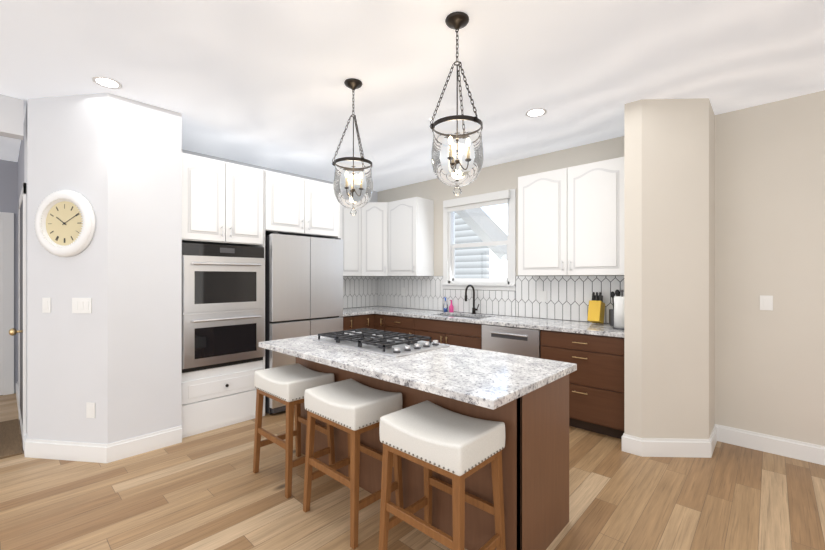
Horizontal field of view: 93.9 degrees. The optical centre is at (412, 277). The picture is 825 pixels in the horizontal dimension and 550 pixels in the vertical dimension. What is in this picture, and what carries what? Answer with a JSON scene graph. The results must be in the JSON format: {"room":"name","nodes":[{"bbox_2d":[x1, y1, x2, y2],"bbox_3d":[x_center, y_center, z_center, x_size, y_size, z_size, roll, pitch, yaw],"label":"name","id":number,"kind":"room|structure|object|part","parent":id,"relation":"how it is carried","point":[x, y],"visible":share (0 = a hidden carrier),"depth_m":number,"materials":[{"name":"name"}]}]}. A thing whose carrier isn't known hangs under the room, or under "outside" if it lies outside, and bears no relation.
{"room":"kitchen","nodes":[
{"label":"kitchen","id":0,"kind":"room"},
{"bbox_2d":[0,160,17,392],"bbox_3d":[-5.649,0.000,3.656,0.150,2.740,2.950,0,0,43],"label":"wall","id":1,"kind":"structure","parent":0,"point":[8,186],"depth_m":4.55,"materials":[{"name":"paint"}]},
{"bbox_2d":[0,212,13,394],"bbox_3d":[-5.057,0.305,4.163,0.018,2.130,1.040,0,0,43],"label":"door","id":2,"kind":"structure","parent":1,"relation":"in","point":[6,301],"depth_m":4.49,"materials":[{"name":"white wood"}]},
{"bbox_2d":[18,137,23,385],"bbox_3d":[-3.981,0.000,4.015,1.800,2.740,0.150,0,0,43],"label":"wall","id":3,"kind":"structure","parent":0,"point":[21,168],"depth_m":4.15,"materials":[{"name":"paint"}]},
{"bbox_2d":[9,183,25,450],"bbox_3d":[-3.488,0.310,3.385,1.080,2.120,0.096,0,0,43],"label":"hall door","id":4,"kind":"structure","parent":3,"relation":"in","point":[21,331],"depth_m":3.28,"materials":[{"name":"white wood"}]},
{"bbox_3d":[-3.227,0.440,3.109,0.060,0.060,0.048,0,0,43],"label":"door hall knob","id":5,"kind":"part","parent":4,"relation":"part of","materials":[{"name":"gold metal"}]},
{"bbox_2d":[16,381,181,462],"bbox_3d":[-3.309,1.302,3.881,2.966,0.135,0.904,0,0,43],"label":"baseboard","id":6,"kind":"structure","parent":3,"relation":"attached to","point":[80,451],"depth_m":2.92,"materials":[{"name":"white wood"}]},
{"bbox_2d":[24,93,181,443],"bbox_3d":[-2.650,0.000,3.280,1.150,2.740,0.890,0,0,43],"label":"wall","id":7,"kind":"structure","parent":0,"point":[115,355],"depth_m":2.93,"materials":[{"name":"grey paint"}]},
{"bbox_2d":[42,298,50,312],"bbox_3d":[-2.779,0.210,2.922,0.072,0.115,0.009,0,0,7],"label":"switch plate","id":8,"kind":"object","parent":7,"relation":"attached to","point":[46,302],"depth_m":2.92,"materials":[{"name":"white plastic"}]},
{"bbox_2d":[34,190,95,256],"bbox_3d":[-2.609,-0.405,2.880,0.506,0.506,0.044,0,0,8],"label":"clock","id":9,"kind":"object","parent":7,"relation":"attached to","point":[65,223],"visible":1,"depth_m":2.88,"materials":[{"name":"white plastic"},{"name":"cream clock face"},{"name":"black metal hands"}]},
{"bbox_2d":[72,298,91,312],"bbox_3d":[-2.475,0.210,2.880,0.165,0.115,0.010,0,0,7],"label":"switch plate","id":10,"kind":"object","parent":7,"relation":"attached to","point":[81,305],"depth_m":2.88,"materials":[{"name":"white plastic"}]},
{"bbox_2d":[86,402,94,417],"bbox_3d":[-2.400,0.990,2.869,0.072,0.115,0.008,0,0,7],"label":"switch plate","id":11,"kind":"object","parent":7,"relation":"attached to","point":[90,407],"depth_m":2.87,"materials":[{"name":"white plastic"}]},
{"bbox_2d":[182,153,265,248],"bbox_3d":[-2.054,-0.695,3.853,0.938,0.750,0.758,0,0,43],"label":"upper cabinet","id":12,"kind":"object","parent":0,"relation":"attached to","point":[225,203],"depth_m":3.52,"materials":[{"name":"white paint"}]},
{"bbox_2d":[182,149,377,307],"bbox_3d":[-1.662,0.000,5.072,0.150,2.740,3.080,0,0,43],"label":"wall","id":13,"kind":"structure","parent":0,"point":[374,197],"depth_m":5.15,"materials":[{"name":"grey paint"}]},
{"bbox_2d":[266,170,339,238],"bbox_3d":[-1.495,-0.770,4.452,0.938,0.600,0.880,0,0,43],"label":"upper cabinet","id":14,"kind":"object","parent":0,"relation":"attached to","point":[297,206],"depth_m":4.11,"materials":[{"name":"white paint"}]},
{"bbox_2d":[0,393,824,549],"bbox_3d":[-1.741,1.395,1.139,15.000,0.050,10.200,0,0,43],"label":"floor","id":15,"kind":"structure","parent":0,"point":[209,490],"depth_m":2.34,"materials":[{"name":"brown wood"}]},
{"bbox_2d":[0,419,22,458],"bbox_3d":[-3.623,1.363,3.116,1.050,0.011,0.625,0,0,43],"label":"doormat","id":16,"kind":"object","parent":15,"relation":"on","point":[10,442],"visible":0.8,"depth_m":3.23,"materials":[{"name":"wicker"}]},
{"bbox_2d":[182,357,264,437],"bbox_3d":[-2.056,1.095,3.855,0.931,0.550,0.758,0,0,43],"label":"base cabinet","id":17,"kind":"object","parent":15,"relation":"on","point":[218,397],"depth_m":3.50,"materials":[{"name":"white paint"}]},
{"bbox_2d":[182,243,263,372],"bbox_3d":[-1.857,0.259,3.670,0.556,1.112,0.715,0,0,43],"label":"oven","id":18,"kind":"object","parent":17,"relation":"in","point":[222,305],"visible":0.96,"depth_m":3.48,"materials":[{"name":"grey metal"}]},
{"bbox_2d":[253,386,334,498],"bbox_3d":[-0.825,1.065,2.678,0.484,0.609,0.365,0,0,43],"label":"stool","id":19,"kind":"object","parent":15,"relation":"on","point":[292,407],"visible":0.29,"depth_m":2.63,"materials":[{"name":"brown wood"}]},
{"bbox_2d":[254,363,334,401],"bbox_3d":[-0.825,0.719,2.678,0.476,0.123,0.354,0,0,43],"label":"seat","id":20,"kind":"object","parent":19,"relation":"attached to","point":[288,383],"visible":0.94,"depth_m":2.58,"materials":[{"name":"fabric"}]},
{"bbox_2d":[265,232,342,413],"bbox_3d":[-1.388,0.463,4.362,0.840,1.815,0.852,0,0,43],"label":"fridge","id":21,"kind":"object","parent":15,"relation":"on","point":[303,285],"visible":0.58,"depth_m":3.98,"materials":[{"name":"grey metal"}]},
{"bbox_2d":[343,316,354,330],"bbox_3d":[-1.149,0.932,5.056,0.619,0.876,0.433,0,0,43],"label":"base cabinet","id":22,"kind":"object","parent":15,"relation":"on","point":[348,321],"depth_m":4.95,"materials":[{"name":"brown wood"}]},
{"bbox_2d":[303,408,403,548],"bbox_3d":[-0.346,1.065,2.232,0.484,0.609,0.365,0,0,43],"label":"stool","id":23,"kind":"object","parent":15,"relation":"on","point":[352,460],"visible":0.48,"depth_m":2.15,"materials":[{"name":"brown wood"}]},
{"bbox_2d":[304,379,402,430],"bbox_3d":[-0.346,0.719,2.232,0.476,0.123,0.354,0,0,43],"label":"seat","id":24,"kind":"object","parent":23,"relation":"attached to","point":[354,405],"visible":0.98,"depth_m":2.13,"materials":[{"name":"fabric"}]},
{"bbox_2d":[355,314,370,331],"bbox_3d":[-0.907,0.932,5.316,0.619,0.876,0.277,0,0,43],"label":"base cabinet","id":25,"kind":"object","parent":15,"relation":"on","point":[361,321],"depth_m":5.13,"materials":[{"name":"brown wood"}]},
{"bbox_2d":[375,314,382,329],"bbox_3d":[-0.246,0.932,5.432,0.231,0.876,0.619,0,0,43],"label":"base cabinet","id":26,"kind":"object","parent":15,"relation":"on","point":[378,317],"depth_m":5.21,"materials":[{"name":"brown wood"}]},
{"bbox_2d":[383,315,450,344],"bbox_3d":[0.072,0.932,5.135,0.639,0.876,0.619,0,0,43],"label":"base cabinet","id":27,"kind":"object","parent":15,"relation":"on","point":[401,324],"depth_m":4.69,"materials":[{"name":"brown wood"}]},
{"bbox_2d":[296,357,568,549],"bbox_3d":[-0.025,0.948,2.612,1.940,0.845,0.575,0,0,43],"label":"kitchen island","id":28,"kind":"object","parent":15,"relation":"on","point":[535,461],"visible":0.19,"depth_m":1.96,"materials":[{"name":"brown wood"}]},
{"bbox_2d":[259,331,576,409],"bbox_3d":[-0.116,0.504,2.530,2.020,0.038,0.890,0,0,43],"label":"island countertop","id":29,"kind":"structure","parent":28,"relation":"on","point":[492,380],"depth_m":2.07,"materials":[{"name":"white stone"}]},
{"bbox_2d":[313,328,449,356],"bbox_3d":[-0.250,0.458,2.833,0.910,0.052,0.530,0,0,43],"label":"cooktop","id":30,"kind":"object","parent":29,"relation":"in","point":[386,343],"visible":1,"depth_m":2.71,"materials":[{"name":"silver metal"}]},
{"bbox_2d":[379,441,505,549],"bbox_3d":[0.133,1.065,1.785,0.484,0.609,0.365,0,0,43],"label":"stool","id":31,"kind":"object","parent":15,"relation":"on","point":[458,493],"visible":0.56,"depth_m":1.74,"materials":[{"name":"brown wood"}]},
{"bbox_2d":[379,400,504,475],"bbox_3d":[0.133,0.719,1.785,0.476,0.123,0.354,0,0,43],"label":"seat","id":32,"kind":"object","parent":31,"relation":"attached to","point":[458,444],"visible":1,"depth_m":1.69,"materials":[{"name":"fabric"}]},
{"bbox_2d":[541,330,623,438],"bbox_3d":[1.697,0.932,3.620,0.752,0.876,0.619,0,0,43],"label":"base cabinet","id":33,"kind":"object","parent":15,"relation":"on","point":[596,391],"depth_m":3.33,"materials":[{"name":"brown wood"}]},
{"bbox_2d":[340,306,623,337],"bbox_3d":[0.331,0.474,4.350,3.746,0.038,1.414,0,0,43],"label":"countertop","id":34,"kind":"structure","parent":33,"relation":"on","point":[590,328],"depth_m":4.17,"materials":[{"name":"white stone"}]},
{"bbox_2d":[443,297,447,311],"bbox_3d":[0.435,0.359,5.085,0.058,0.190,0.058,0,0,-2],"label":"soap bottle","id":35,"kind":"object","parent":34,"relation":"on","point":[444,309],"depth_m":5.08,"materials":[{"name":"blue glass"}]},
{"bbox_2d":[449,300,453,311],"bbox_3d":[0.508,0.374,5.031,0.058,0.160,0.058,0,0,-2],"label":"soap bottle","id":36,"kind":"object","parent":34,"relation":"on","point":[451,308],"depth_m":5.02,"materials":[{"name":"pink plastic"}]},
{"bbox_2d":[429,315,480,337],"bbox_3d":[0.600,0.585,4.631,0.732,0.182,0.412,0,0,43],"label":"sink","id":37,"kind":"object","parent":34,"relation":"in","point":[463,317],"visible":0.08,"depth_m":4.78,"materials":[{"name":"silver metal"}]},
{"bbox_2d":[465,285,478,313],"bbox_3d":[0.732,0.270,4.735,0.108,0.368,0.214,0,0,43],"label":"faucet","id":38,"kind":"object","parent":34,"relation":"on","point":[474,309],"visible":1,"depth_m":4.79,"materials":[{"name":"black metal"}]},
{"bbox_2d":[587,292,604,323],"bbox_3d":[1.795,0.298,3.757,0.110,0.308,0.185,0,0,43],"label":"knife block","id":39,"kind":"object","parent":34,"relation":"on","point":[596,310],"visible":0.98,"depth_m":3.72,"materials":[{"name":"yellow wood"}]},
{"bbox_2d":[609,290,619,325],"bbox_3d":[1.922,0.284,3.644,0.110,0.341,0.110,0,0,43],"label":"utensil crock","id":40,"kind":"object","parent":34,"relation":"on","point":[611,311],"visible":0.58,"depth_m":3.63,"materials":[{"name":"grey metal"}]},
{"bbox_2d":[612,290,623,329],"bbox_3d":[1.849,0.281,3.398,0.150,0.347,0.150,0,0,43],"label":"paper towel","id":41,"kind":"object","parent":34,"relation":"on","point":[618,312],"visible":0.73,"depth_m":3.36,"materials":[{"name":"white paper"}]},
{"bbox_2d":[482,324,540,357],"bbox_3d":[1.157,0.885,4.071,0.638,0.770,0.598,0,0,43],"label":"dishwasher","id":42,"kind":"object","parent":33,"relation":"in","point":[515,340],"visible":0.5,"depth_m":3.84,"materials":[{"name":"grey metal"}]},
{"bbox_2d":[0,0,824,191],"bbox_3d":[-1.741,-1.400,1.139,15.000,0.060,10.200,0,0,43],"label":"ceiling","id":43,"kind":"structure","parent":0,"point":[258,82],"depth_m":2.50,"materials":[{"name":"paint"}]},
{"bbox_2d":[0,94,23,139],"bbox_3d":[-3.992,-1.229,1.994,0.140,0.278,2.780,0,0,43],"label":"beam","id":44,"kind":"structure","parent":43,"relation":"attached to","point":[11,117],"depth_m":2.92,"materials":[{"name":"grey paint"}]},
{"bbox_2d":[92,76,121,88],"bbox_3d":[-2.142,-1.367,2.703,0.170,0.005,0.170,0,0,43],"label":"recessed light","id":45,"kind":"object","parent":43,"relation":"in","point":[106,82],"visible":1,"depth_m":2.70,"materials":[{"name":"white plastic"}]},
{"bbox_2d":[332,78,374,215],"bbox_3d":[-0.416,-0.901,2.707,0.300,0.936,0.300,0,0,43],"label":"pendant light","id":46,"kind":"object","parent":43,"relation":"hanging from","point":[353,84],"depth_m":2.72,"materials":[{"name":"clear glass"}]},
{"bbox_3d":[-0.416,-0.634,2.707,0.300,0.402,0.300,0,0,43],"label":"pendant shade","id":47,"kind":"part","parent":46,"relation":"part of","materials":[{"name":"clear glass"}]},
{"bbox_2d":[429,12,484,195],"bbox_3d":[0.237,-0.901,2.043,0.300,0.936,0.300,0,0,43],"label":"pendant light","id":48,"kind":"object","parent":43,"relation":"hanging from","point":[455,21],"depth_m":2.06,"materials":[{"name":"clear glass"}]},
{"bbox_3d":[0.237,-0.634,2.043,0.300,0.402,0.300,0,0,43],"label":"pendant shade","id":49,"kind":"part","parent":48,"relation":"part of","materials":[{"name":"clear glass"}]},
{"bbox_2d":[525,108,546,116],"bbox_3d":[1.025,-1.367,3.196,0.170,0.005,0.170,0,0,43],"label":"recessed light","id":50,"kind":"object","parent":43,"relation":"in","point":[537,112],"visible":1,"depth_m":3.19,"materials":[{"name":"white"}]},
{"bbox_2d":[378,90,824,445],"bbox_3d":[3.096,0.000,2.844,10.250,2.740,0.150,0,0,43],"label":"wall","id":51,"kind":"structure","parent":0,"point":[770,227],"depth_m":3.04,"materials":[{"name":"beige paint"}]},
{"bbox_2d":[340,199,359,275],"bbox_3d":[-1.116,-0.545,5.282,0.358,1.050,0.808,0,0,43],"label":"upper cabinet","id":52,"kind":"object","parent":51,"relation":"attached to","point":[349,224],"depth_m":5.30,"materials":[{"name":"white paint"}]},
{"bbox_2d":[360,202,387,275],"bbox_3d":[-0.537,-0.545,5.470,0.275,1.044,0.266,0,0,43],"label":"upper cabinet","id":53,"kind":"object","parent":51,"relation":"attached to","point":[374,215],"depth_m":5.46,"materials":[{"name":"white paint"}]},
{"bbox_2d":[388,197,433,275],"bbox_3d":[-0.033,-0.545,5.404,0.560,1.050,0.368,0,0,43],"label":"upper cabinet","id":54,"kind":"object","parent":51,"relation":"attached to","point":[394,238],"depth_m":5.23,"materials":[{"name":"white paint"}]},
{"bbox_2d":[442,189,515,290],"bbox_3d":[0.826,-0.440,4.874,1.070,1.190,0.175,0,0,43],"label":"window","id":55,"kind":"structure","parent":51,"relation":"in","point":[451,207],"depth_m":4.84,"materials":[{"name":"white"}]},
{"bbox_2d":[343,276,623,322],"bbox_3d":[0.330,0.217,4.350,3.747,0.473,1.417,0,0,43],"label":"backsplash","id":56,"kind":"structure","parent":51,"relation":"attached to","point":[559,297],"depth_m":4.64,"materials":[{"name":"white tile"}]},
{"bbox_2d":[518,157,623,275],"bbox_3d":[1.638,-0.545,3.829,1.123,1.050,0.393,0,0,43],"label":"upper cabinet","id":57,"kind":"object","parent":51,"relation":"attached to","point":[570,221],"visible":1,"depth_m":3.69,"materials":[{"name":"white paint"}]},
{"bbox_2d":[622,424,824,464],"bbox_3d":[4.167,1.302,1.218,6.166,0.135,0.766,0,0,43],"label":"baseboard","id":58,"kind":"structure","parent":51,"relation":"attached to","point":[705,448],"depth_m":2.94,"materials":[{"name":"white wood"}]},
{"bbox_2d":[760,295,772,310],"bbox_3d":[2.782,0.200,3.027,0.076,0.116,0.008,0,0,43],"label":"switch plate","id":59,"kind":"object","parent":51,"relation":"attached to","point":[766,302],"depth_m":3.03,"materials":[{"name":"white plastic"}]},
{"bbox_2d":[624,98,714,438],"bbox_3d":[2.112,0.000,3.145,0.500,2.740,0.750,0,0,43],"label":"pillar","id":60,"kind":"structure","parent":0,"point":[669,268],"depth_m":2.95,"materials":[{"name":"beige paint"}]},
{"label":"outside","id":61,"kind":"structure","parent":0,"visible":0},
{"bbox_2d":[455,204,507,277],"bbox_3d":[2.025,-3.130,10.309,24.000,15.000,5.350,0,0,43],"label":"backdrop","id":62,"kind":"structure","parent":61,"point":[491,259],"depth_m":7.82,"materials":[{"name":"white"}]}
]}

